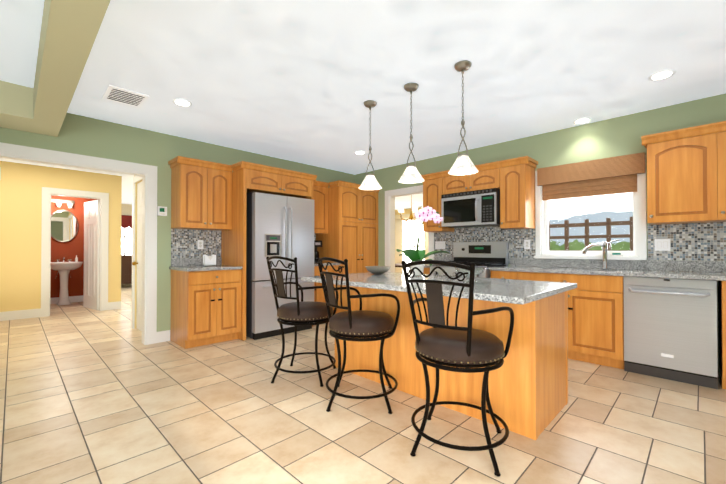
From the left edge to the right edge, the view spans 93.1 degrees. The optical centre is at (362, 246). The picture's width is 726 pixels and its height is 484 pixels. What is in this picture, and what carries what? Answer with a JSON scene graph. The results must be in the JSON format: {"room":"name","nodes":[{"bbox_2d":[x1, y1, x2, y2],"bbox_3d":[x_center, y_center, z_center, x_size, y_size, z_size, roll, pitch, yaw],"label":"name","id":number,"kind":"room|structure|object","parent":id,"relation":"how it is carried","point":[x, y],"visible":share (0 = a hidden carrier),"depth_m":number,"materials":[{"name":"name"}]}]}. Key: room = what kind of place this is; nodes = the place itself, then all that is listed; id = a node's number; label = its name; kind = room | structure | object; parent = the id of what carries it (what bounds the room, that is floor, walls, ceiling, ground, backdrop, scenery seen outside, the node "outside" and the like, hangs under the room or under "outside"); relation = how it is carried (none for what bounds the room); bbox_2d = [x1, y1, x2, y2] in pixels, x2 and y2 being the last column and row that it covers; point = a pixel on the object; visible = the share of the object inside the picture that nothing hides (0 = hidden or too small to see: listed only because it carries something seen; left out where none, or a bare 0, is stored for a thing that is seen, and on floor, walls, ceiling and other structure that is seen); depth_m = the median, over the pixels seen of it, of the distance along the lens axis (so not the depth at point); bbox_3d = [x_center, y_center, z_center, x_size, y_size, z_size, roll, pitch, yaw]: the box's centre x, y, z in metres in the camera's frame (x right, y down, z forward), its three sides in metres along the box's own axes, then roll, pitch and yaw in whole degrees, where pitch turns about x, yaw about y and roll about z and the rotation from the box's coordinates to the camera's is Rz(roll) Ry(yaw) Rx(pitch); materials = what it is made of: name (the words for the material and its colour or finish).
{"room":"kitchen","nodes":[
{"label":"kitchen","id":0,"kind":"room"},
{"bbox_2d":[0,161,121,311],"bbox_3d":[-5.532,-0.090,5.554,0.100,2.500,2.690,0,-1,45],"label":"wall","id":1,"kind":"structure","parent":0,"point":[21,185],"depth_m":5.60,"materials":[{"name":"yellow paint"}]},
{"bbox_2d":[83,200,99,309],"bbox_3d":[-5.134,0.153,6.508,0.690,2.030,0.052,0,-1,35],"label":"open bathroom door","id":2,"kind":"structure","parent":1,"relation":"in","point":[91,249],"depth_m":6.45,"materials":[{"name":"white wood"}]},
{"bbox_2d":[50,195,99,297],"bbox_3d":[-6.263,-0.076,7.164,0.100,2.500,1.260,0,-1,45],"label":"wall","id":3,"kind":"structure","parent":0,"point":[71,249],"depth_m":7.23,"materials":[{"name":"red paint"}]},
{"bbox_2d":[51,199,73,207],"bbox_3d":[-6.230,-0.887,7.040,0.128,0.160,0.500,0,-1,45],"label":"vanity light fixture","id":4,"kind":"object","parent":3,"relation":"attached to","point":[70,203],"visible":0.73,"depth_m":7.11,"materials":[{"name":"silver metal"}]},
{"bbox_2d":[51,210,78,241],"bbox_3d":[-6.211,-0.426,7.129,0.023,0.678,0.488,0,-1,45],"label":"bathroom mirror","id":5,"kind":"object","parent":3,"relation":"attached to","point":[64,226],"visible":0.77,"depth_m":7.13,"materials":[{"name":"clear glass"}]},
{"bbox_2d":[50,296,82,303],"bbox_3d":[-6.222,1.109,7.113,0.015,0.130,1.300,0,-1,45],"label":"baseboard","id":6,"kind":"structure","parent":3,"relation":"attached to","point":[72,299],"depth_m":7.21,"materials":[{"name":"white wood"}]},
{"bbox_2d":[121,204,131,285],"bbox_3d":[-6.603,-0.041,11.167,0.100,2.500,3.811,0,-1,45],"label":"wall","id":7,"kind":"structure","parent":0,"point":[126,209],"depth_m":10.48,"materials":[{"name":"beige paint"}]},
{"bbox_2d":[121,227,131,254],"bbox_3d":[-7.230,-0.297,10.431,0.039,1.220,1.320,0,-1,45],"label":"window","id":8,"kind":"structure","parent":7,"relation":"in","point":[126,241],"depth_m":10.47,"materials":[{"name":"white glass"}]},
{"bbox_2d":[121,215,131,227],"bbox_3d":[-7.194,-0.173,10.395,0.059,1.550,1.400,0,-1,45],"label":"curtain","id":9,"kind":"object","parent":7,"relation":"hanging from","point":[126,221],"visible":0.04,"depth_m":10.40,"materials":[{"name":"red fabric"}]},
{"bbox_2d":[134,180,141,328],"bbox_3d":[-2.870,-0.098,4.602,1.010,2.500,0.133,0,-1,45],"label":"wall","id":10,"kind":"structure","parent":0,"point":[135,322],"depth_m":4.85,"materials":[{"name":"paint"}]},
{"bbox_2d":[0,176,141,328],"bbox_3d":[-4.470,0.076,4.494,3.100,2.150,2.710,0,-1,45],"label":"trim","id":11,"kind":"structure","parent":10,"relation":"attached to","point":[44,309],"depth_m":5.74,"materials":[{"name":"white wood"}]},
{"bbox_2d":[132,182,141,330],"bbox_3d":[-2.942,0.128,4.592,0.734,2.040,0.118,0,-1,45],"label":"hall door","id":12,"kind":"structure","parent":10,"relation":"in","point":[139,256],"depth_m":4.74,"materials":[{"name":"white wood"}]},
{"bbox_2d":[0,113,354,331],"bbox_3d":[-2.831,-0.115,3.830,0.130,2.520,7.760,0,-1,45],"label":"wall","id":13,"kind":"structure","parent":0,"point":[83,135],"depth_m":4.12,"materials":[{"name":"green paint"}]},
{"bbox_2d":[0,142,156,344],"bbox_3d":[-3.020,0.091,3.635,0.166,2.105,1.450,0,-1,45],"label":"trim","id":14,"kind":"structure","parent":13,"relation":"attached to","point":[147,174],"depth_m":4.02,"materials":[{"name":"white wood"}]},
{"bbox_2d":[157,206,166,215],"bbox_3d":[-2.416,-0.427,4.140,0.028,0.110,0.100,0,-1,45],"label":"thermostat","id":15,"kind":"object","parent":13,"relation":"attached to","point":[161,211],"visible":0.98,"depth_m":4.12,"materials":[{"name":"white plastic"}]},
{"bbox_2d":[157,330,169,342],"bbox_3d":[-3.928,1.070,2.601,0.015,0.130,4.485,0,-1,45],"label":"baseboard","id":16,"kind":"structure","parent":13,"relation":"attached to","point":[163,336],"depth_m":4.14,"materials":[{"name":"white wood"}]},
{"bbox_2d":[171,229,220,257],"bbox_3d":[-2.136,-0.038,4.436,0.007,0.363,0.617,0,-1,45],"label":"backsplash","id":17,"kind":"structure","parent":13,"relation":"attached to","point":[183,241],"depth_m":4.40,"materials":[{"name":"tile"}]},
{"bbox_2d":[197,240,202,248],"bbox_3d":[-2.105,-0.027,4.454,0.011,0.116,0.072,0,-1,45],"label":"electrical outlet","id":18,"kind":"object","parent":17,"relation":"attached to","point":[199,244],"visible":1,"depth_m":4.45,"materials":[{"name":"white plastic"}]},
{"bbox_2d":[168,156,232,230],"bbox_3d":[-2.022,-0.630,4.303,0.364,0.818,0.653,0,-1,45],"label":"upper cabinet","id":19,"kind":"object","parent":13,"relation":"attached to","point":[201,194],"visible":0.98,"depth_m":4.17,"materials":[{"name":"brown wood"}]},
{"bbox_2d":[314,181,328,233],"bbox_3d":[-0.855,-0.619,5.489,0.364,0.818,0.526,0,-1,45],"label":"upper cabinet","id":20,"kind":"object","parent":13,"relation":"attached to","point":[320,207],"visible":0.4,"depth_m":5.47,"materials":[{"name":"brown wood"}]},
{"bbox_2d":[0,286,725,483],"bbox_3d":[-1.409,1.214,5.955,15.800,0.100,12.800,0,-1,45],"label":"floor","id":21,"kind":"structure","parent":0,"point":[89,396],"depth_m":2.20,"materials":[{"name":"tile"}]},
{"bbox_2d":[51,257,82,304],"bbox_3d":[-6.042,0.693,6.953,0.499,0.959,0.580,0,-1,45],"label":"pedestal sink","id":22,"kind":"object","parent":21,"relation":"on","point":[63,268],"visible":0.92,"depth_m":6.91,"materials":[{"name":"white ceramic"}]},
{"bbox_2d":[121,255,131,283],"bbox_3d":[-6.946,0.725,10.143,0.539,0.950,1.100,0,-1,45],"label":"dresser","id":23,"kind":"object","parent":21,"relation":"on","point":[126,269],"visible":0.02,"depth_m":9.92,"materials":[{"name":"brown wood"}]},
{"bbox_2d":[170,269,240,348],"bbox_3d":[-1.915,0.714,4.210,0.630,0.870,0.618,0,-1,45],"label":"base cabinet","id":24,"kind":"object","parent":21,"relation":"on","point":[205,307],"visible":1,"depth_m":3.99,"materials":[{"name":"brown wood"}]},
{"bbox_2d":[169,258,241,271],"bbox_3d":[-1.924,0.210,4.210,0.624,0.134,0.638,0,-1,45],"label":"countertop","id":25,"kind":"structure","parent":24,"relation":"on","point":[187,264],"depth_m":4.21,"materials":[{"name":"stone"}]},
{"bbox_2d":[203,255,215,265],"bbox_3d":[-1.933,0.174,4.333,0.060,0.139,0.140,0,-1,45],"label":"napkin holder","id":26,"kind":"object","parent":25,"relation":"on","point":[209,260],"visible":0.94,"depth_m":4.30,"materials":[{"name":"white paper"}]},
{"bbox_2d":[221,161,316,340],"bbox_3d":[-1.306,0.060,4.804,0.674,2.188,1.140,0,-1,45],"label":"tall cabinet","id":27,"kind":"object","parent":21,"relation":"on","point":[247,177],"visible":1,"depth_m":4.39,"materials":[{"name":"brown wood"}]},
{"bbox_2d":[246,192,313,339],"bbox_3d":[-1.229,0.236,4.748,0.762,1.835,0.910,0,-1,45],"label":"refrigerator","id":28,"kind":"object","parent":21,"relation":"on","point":[280,225],"visible":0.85,"depth_m":4.38,"materials":[{"name":"grey metal"}]},
{"bbox_2d":[266,256,338,386],"bbox_3d":[-0.509,0.609,3.040,0.617,1.059,0.617,0,-1,43],"label":"bar stool","id":29,"kind":"object","parent":21,"relation":"on","point":[301,313],"visible":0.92,"depth_m":2.86,"materials":[{"name":"black metal"}]},
{"bbox_2d":[314,265,338,320],"bbox_3d":[-0.760,0.724,5.384,0.630,0.870,0.526,0,-1,45],"label":"base cabinet","id":30,"kind":"object","parent":21,"relation":"on","point":[319,295],"visible":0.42,"depth_m":5.10,"materials":[{"name":"brown wood"}]},
{"bbox_2d":[314,262,339,265],"bbox_3d":[-0.762,0.221,5.391,0.624,0.134,0.527,0,-1,45],"label":"countertop","id":31,"kind":"structure","parent":30,"relation":"on","point":[323,263],"depth_m":5.19,"materials":[{"name":"stone"}]},
{"bbox_2d":[314,240,321,262],"bbox_3d":[-0.793,0.079,5.498,0.233,0.349,0.180,0,-1,45],"label":"coffee maker","id":32,"kind":"object","parent":31,"relation":"on","point":[316,245],"visible":0.44,"depth_m":5.41,"materials":[{"name":"black plastic"}]},
{"bbox_2d":[316,180,379,273],"bbox_3d":[-0.263,0.069,5.893,0.634,2.188,0.952,0,-1,45],"label":"pantry cabinet","id":33,"kind":"object","parent":21,"relation":"on","point":[351,236],"visible":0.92,"depth_m":5.61,"materials":[{"name":"brown wood"}]},
{"bbox_2d":[317,257,399,413],"bbox_3d":[-0.010,0.605,2.563,0.626,1.059,0.626,0,-1,-33],"label":"bar stool","id":34,"kind":"object","parent":21,"relation":"on","point":[360,325],"visible":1,"depth_m":2.39,"materials":[{"name":"black metal"}]},
{"bbox_2d":[335,284,390,385],"bbox_3d":[0.206,0.723,3.278,0.664,0.836,0.683,0,-1,45],"label":"base cabinet","id":35,"kind":"object","parent":21,"relation":"on","point":[359,355],"depth_m":2.97,"materials":[{"name":"brown wood"}]},
{"bbox_2d":[395,263,410,272],"bbox_3d":[1.153,0.803,8.207,1.100,0.760,1.400,0,-1,45],"label":"dining table","id":36,"kind":"object","parent":21,"relation":"on","point":[398,265],"depth_m":7.61,"materials":[{"name":"brown wood"}]},
{"bbox_2d":[391,290,434,401],"bbox_3d":[0.615,0.720,2.891,0.706,0.836,0.663,0,-1,45],"label":"base cabinet","id":37,"kind":"object","parent":21,"relation":"on","point":[408,371],"depth_m":2.66,"materials":[{"name":"brown wood"}]},
{"bbox_2d":[423,268,429,273],"bbox_3d":[0.993,0.719,4.878,0.322,0.870,0.630,0,-1,45],"label":"base cabinet","id":38,"kind":"object","parent":21,"relation":"on","point":[426,270],"depth_m":4.62,"materials":[{"name":"brown wood"}]},
{"bbox_2d":[424,257,452,267],"bbox_3d":[0.988,0.216,4.891,0.343,0.134,0.624,0,-1,45],"label":"countertop","id":39,"kind":"structure","parent":38,"relation":"on","point":[440,259],"depth_m":5.05,"materials":[{"name":"stone"}]},
{"bbox_2d":[401,260,513,475],"bbox_3d":[0.538,0.600,1.964,0.568,1.059,0.593,0,-1,42],"label":"bar stool","id":40,"kind":"object","parent":21,"relation":"on","point":[440,344],"visible":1,"depth_m":1.79,"materials":[{"name":"black metal"}]},
{"bbox_2d":[430,242,507,277],"bbox_3d":[1.348,0.543,4.436,0.756,1.215,0.727,0,-1,45],"label":"gas range","id":41,"kind":"object","parent":21,"relation":"on","point":[487,255],"visible":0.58,"depth_m":4.51,"materials":[{"name":"silver metal"}]},
{"bbox_2d":[435,291,567,439],"bbox_3d":[1.009,0.716,2.486,0.668,0.836,0.687,0,-1,45],"label":"base cabinet","id":42,"kind":"object","parent":21,"relation":"on","point":[528,386],"depth_m":2.16,"materials":[{"name":"brown wood"}]},
{"bbox_2d":[301,272,576,304],"bbox_3d":[0.498,0.283,2.768,1.900,0.035,1.060,0,-1,45],"label":"countertop","id":43,"kind":"structure","parent":42,"relation":"on","point":[514,291],"depth_m":2.32,"materials":[{"name":"stone"}]},
{"bbox_2d":[365,266,389,274],"bbox_3d":[0.146,0.232,3.353,0.250,0.076,0.250,0,-1,45],"label":"metal bowl","id":44,"kind":"object","parent":43,"relation":"on","point":[377,270],"visible":1,"depth_m":3.27,"materials":[{"name":"silver metal"}]},
{"bbox_2d":[396,206,449,275],"bbox_3d":[0.497,-0.057,3.209,0.423,0.652,0.542,0,-1,45],"label":"orchid plant","id":45,"kind":"object","parent":43,"relation":"on","point":[426,214],"visible":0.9,"depth_m":3.21,"materials":[{"name":"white plant"}]},
{"bbox_2d":[456,267,485,282],"bbox_3d":[0.790,0.207,2.538,0.230,0.112,0.230,0,-1,45],"label":"glass bowl","id":46,"kind":"object","parent":43,"relation":"on","point":[477,270],"visible":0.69,"depth_m":2.49,"materials":[{"name":"white"}]},
{"bbox_2d":[490,270,623,368],"bbox_3d":[2.123,0.710,3.766,1.243,0.870,0.630,0,-1,45],"label":"base cabinet","id":47,"kind":"object","parent":21,"relation":"on","point":[595,319],"visible":0.5,"depth_m":3.30,"materials":[{"name":"brown wood"}]},
{"bbox_2d":[624,276,717,388],"bbox_3d":[2.771,0.705,3.111,0.598,0.868,0.656,0,-1,45],"label":"dishwasher","id":48,"kind":"object","parent":21,"relation":"on","point":[670,328],"visible":0.98,"depth_m":2.90,"materials":[{"name":"grey metal"}]},
{"bbox_2d":[719,280,725,388],"bbox_3d":[3.220,0.701,2.706,0.564,0.870,0.603,0,-1,45],"label":"base cabinet","id":49,"kind":"object","parent":21,"relation":"on","point":[722,319],"visible":0.92,"depth_m":2.67,"materials":[{"name":"brown wood"}]},
{"bbox_2d":[490,258,725,280],"bbox_3d":[2.854,0.201,3.056,3.283,0.134,0.624,0,-1,45],"label":"countertop","id":50,"kind":"structure","parent":49,"relation":"on","point":[707,270],"depth_m":3.42,"materials":[{"name":"stone"}]},
{"bbox_2d":[582,239,619,268],"bbox_3d":[2.462,0.079,3.554,0.272,0.317,0.331,0,-1,45],"label":"kitchen faucet","id":51,"kind":"object","parent":50,"relation":"on","point":[604,245],"visible":1,"depth_m":3.62,"materials":[{"name":"silver metal"}]},
{"bbox_2d":[0,0,725,209],"bbox_3d":[-1.301,-1.398,5.731,15.300,0.120,12.600,0,-1,45],"label":"ceiling","id":52,"kind":"structure","parent":0,"point":[300,81],"depth_m":2.67,"materials":[{"name":"white paint"}]},
{"bbox_2d":[0,80,31,131],"bbox_3d":[-4.195,-1.256,2.011,0.490,0.270,3.240,0,-1,45],"label":"soffit","id":53,"kind":"structure","parent":52,"relation":"attached to","point":[15,99],"depth_m":2.94,"materials":[{"name":"beige paint"}]},
{"bbox_2d":[28,0,110,136],"bbox_3d":[-0.540,-1.266,0.836,7.350,0.270,0.190,0,-1,45],"label":"ceiling beam","id":54,"kind":"structure","parent":52,"relation":"attached to","point":[69,31],"depth_m":2.04,"materials":[{"name":"beige paint"}]},
{"bbox_2d":[102,84,149,107],"bbox_3d":[-2.185,-1.373,3.164,0.360,0.016,0.300,0,-1,45],"label":"ceiling vent","id":55,"kind":"object","parent":52,"relation":"in","point":[124,96],"visible":1,"depth_m":3.14,"materials":[{"name":"white metal"}]},
{"bbox_2d":[172,98,191,106],"bbox_3d":[-1.727,-1.375,3.288,0.170,0.008,0.170,0,-1,45],"label":"recessed light","id":56,"kind":"object","parent":52,"relation":"in","point":[181,102],"visible":1,"depth_m":3.27,"materials":[{"name":"white"}]},
{"bbox_2d":[354,151,365,153],"bbox_3d":[-0.044,-1.361,4.984,0.170,0.008,0.170,0,-1,45],"label":"recessed light","id":57,"kind":"object","parent":52,"relation":"in","point":[359,152],"visible":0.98,"depth_m":4.96,"materials":[{"name":"white"}]},
{"bbox_2d":[359,100,381,189],"bbox_3d":[0.069,-0.969,3.299,0.224,0.820,0.224,0,-1,45],"label":"pendant light","id":58,"kind":"object","parent":52,"relation":"hanging from","point":[370,182],"visible":1,"depth_m":3.28,"materials":[{"name":"white glass"}]},
{"bbox_2d":[398,195,422,221],"bbox_3d":[1.135,-0.963,8.243,0.695,0.707,0.721,0,-1,45],"label":"dining chandelier","id":59,"kind":"object","parent":52,"relation":"hanging from","point":[401,209],"visible":0.69,"depth_m":8.17,"materials":[{"name":"white glass"}]},
{"bbox_2d":[398,82,423,183],"bbox_3d":[0.415,-0.972,2.959,0.224,0.820,0.224,0,-1,45],"label":"pendant light","id":60,"kind":"object","parent":52,"relation":"hanging from","point":[411,174],"visible":1,"depth_m":2.94,"materials":[{"name":"white glass"}]},
{"bbox_2d":[448,60,477,174],"bbox_3d":[0.761,-0.975,2.619,0.224,0.820,0.224,0,-1,45],"label":"pendant light","id":61,"kind":"object","parent":52,"relation":"hanging from","point":[463,164],"visible":1,"depth_m":2.60,"materials":[{"name":"white glass"}]},
{"bbox_2d":[573,118,590,123],"bbox_3d":[2.392,-1.371,3.753,0.170,0.008,0.170,0,-1,45],"label":"recessed light","id":62,"kind":"object","parent":52,"relation":"in","point":[581,120],"visible":0.98,"depth_m":3.73,"materials":[{"name":"white"}]},
{"bbox_2d":[648,69,675,80],"bbox_3d":[2.407,-1.380,2.770,0.170,0.008,0.170,0,-1,45],"label":"recessed light","id":63,"kind":"object","parent":52,"relation":"in","point":[661,75],"visible":1,"depth_m":2.76,"materials":[{"name":"white"}]},
{"bbox_2d":[395,207,421,219],"bbox_3d":[2.565,-0.045,10.683,5.850,2.500,0.100,0,-1,45],"label":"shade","id":64,"kind":"structure","parent":0,"point":[407,211],"depth_m":11.68,"materials":[{"name":"yellow"}]},
{"bbox_2d":[395,213,427,272],"bbox_3d":[1.657,0.036,11.365,1.900,2.250,0.100,0,-1,45],"label":"curtain","id":65,"kind":"object","parent":64,"relation":"hanging from","point":[399,234],"visible":0.23,"depth_m":11.72,"materials":[{"name":"beige fabric"}]},
{"bbox_2d":[403,218,424,272],"bbox_3d":[1.713,-0.014,11.422,1.320,1.870,0.039,0,-1,45],"label":"dining room window","id":66,"kind":"structure","parent":64,"relation":"in","point":[410,231],"depth_m":11.52,"materials":[{"name":"white glass"}]},
{"bbox_2d":[355,93,725,371],"bbox_3d":[2.511,-0.114,3.927,7.350,2.520,0.130,0,-1,45],"label":"wall","id":67,"kind":"structure","parent":0,"point":[615,137],"depth_m":3.89,"materials":[{"name":"green paint"}]},
{"bbox_2d":[385,185,433,271],"bbox_3d":[0.782,0.101,5.625,0.980,2.120,0.166,0,-1,45],"label":"trim","id":68,"kind":"structure","parent":67,"relation":"attached to","point":[390,195],"depth_m":5.86,"materials":[{"name":"white wood"}]},
{"bbox_2d":[422,172,453,231],"bbox_3d":[1.099,-0.624,4.997,0.322,0.818,0.329,0,-1,45],"label":"upper cabinet","id":69,"kind":"object","parent":67,"relation":"attached to","point":[432,198],"depth_m":4.88,"materials":[{"name":"brown wood"}]},
{"bbox_2d":[441,170,464,194],"bbox_3d":[1.379,-0.876,4.723,0.460,0.318,0.329,0,-1,45],"label":"upper cabinet","id":70,"kind":"object","parent":67,"relation":"attached to","point":[450,184],"depth_m":4.67,"materials":[{"name":"brown wood"}]},
{"bbox_2d":[465,161,500,191],"bbox_3d":[1.622,-0.878,4.484,0.461,0.318,0.329,0,-1,45],"label":"upper cabinet","id":71,"kind":"object","parent":67,"relation":"attached to","point":[488,176],"depth_m":4.33,"materials":[{"name":"brown wood"}]},
{"bbox_2d":[441,188,499,227],"bbox_3d":[1.458,-0.492,4.558,0.757,0.437,0.449,0,-1,45],"label":"microwave","id":72,"kind":"object","parent":71,"relation":"attached to","point":[478,208],"visible":1,"depth_m":4.40,"materials":[{"name":"grey metal"}]},
{"bbox_2d":[434,226,535,263],"bbox_3d":[1.599,-0.022,4.726,1.447,0.490,0.007,0,-1,45],"label":"backsplash","id":73,"kind":"structure","parent":67,"relation":"attached to","point":[515,238],"depth_m":4.58,"materials":[{"name":"tile"}]},
{"bbox_2d":[435,241,444,248],"bbox_3d":[1.153,-0.021,5.148,0.164,0.116,0.014,0,-1,45],"label":"outlet","id":74,"kind":"object","parent":73,"relation":"attached to","point":[439,244],"visible":1,"depth_m":5.15,"materials":[{"name":"white plastic"}]},
{"bbox_2d":[524,240,529,248],"bbox_3d":[2.042,-0.029,4.276,0.072,0.116,0.011,0,-1,45],"label":"light switch","id":75,"kind":"object","parent":73,"relation":"attached to","point":[526,244],"visible":1,"depth_m":4.27,"materials":[{"name":"white plastic"}]},
{"bbox_2d":[498,156,536,229],"bbox_3d":[1.895,-0.630,4.214,0.300,0.818,0.329,0,-1,45],"label":"upper cabinet","id":76,"kind":"object","parent":67,"relation":"attached to","point":[513,180],"depth_m":4.09,"materials":[{"name":"brown wood"}]},
{"bbox_2d":[534,154,646,259],"bbox_3d":[2.522,-0.395,3.876,1.056,1.069,0.190,0,-1,45],"label":"kitchen window","id":77,"kind":"structure","parent":67,"relation":"in","point":[639,228],"depth_m":3.80,"materials":[{"name":"white"}]},
{"bbox_2d":[537,152,644,199],"bbox_3d":[2.499,-0.756,3.838,1.011,0.382,0.080,0,-1,45],"label":"blind","id":78,"kind":"object","parent":77,"relation":"attached to","point":[612,175],"visible":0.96,"depth_m":3.79,"materials":[{"name":"brown wood"}]},
{"bbox_2d":[610,253,622,255],"bbox_3d":[2.677,0.084,3.631,0.100,0.037,0.048,0,-1,45],"label":"soap dish","id":79,"kind":"object","parent":77,"relation":"on","point":[616,254],"depth_m":3.62,"materials":[{"name":"white ceramic"}]},
{"bbox_2d":[641,121,725,224],"bbox_3d":[3.095,-0.631,3.009,0.990,0.818,0.364,0,-1,45],"label":"upper cabinet","id":80,"kind":"object","parent":67,"relation":"attached to","point":[686,175],"visible":1,"depth_m":3.04,"materials":[{"name":"brown wood"}]},
{"bbox_2d":[647,222,725,260],"bbox_3d":[3.558,-0.047,2.799,1.918,0.353,0.007,0,-1,45],"label":"backsplash","id":81,"kind":"structure","parent":67,"relation":"attached to","point":[698,242],"depth_m":3.25,"materials":[{"name":"tile"}]},
{"bbox_2d":[654,239,669,250],"bbox_3d":[2.946,-0.017,3.385,0.118,0.116,0.014,0,-1,45],"label":"light switch","id":82,"kind":"object","parent":81,"relation":"attached to","point":[661,244],"visible":1,"depth_m":3.38,"materials":[{"name":"white plastic"}]},
{"label":"outside","id":83,"kind":"structure","parent":0,"visible":0},
{"bbox_2d":[549,192,632,249],"bbox_3d":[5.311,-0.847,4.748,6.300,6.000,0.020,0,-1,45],"label":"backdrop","id":84,"kind":"structure","parent":83,"point":[553,213],"depth_m":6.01,"materials":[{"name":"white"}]},
{"bbox_3d":[4.439,1.130,3.844,6.300,0.030,2.469,0,-1,45],"label":"lawn","id":85,"kind":"structure","parent":83,"visible":0},
{"bbox_2d":[549,217,632,250],"bbox_3d":[3.851,0.336,5.656,1.570,1.589,0.080,0,-1,45],"label":"fence","id":86,"kind":"object","parent":85,"relation":"on","point":[566,225],"depth_m":5.70,"materials":[{"name":"brown wood"}]}
]}

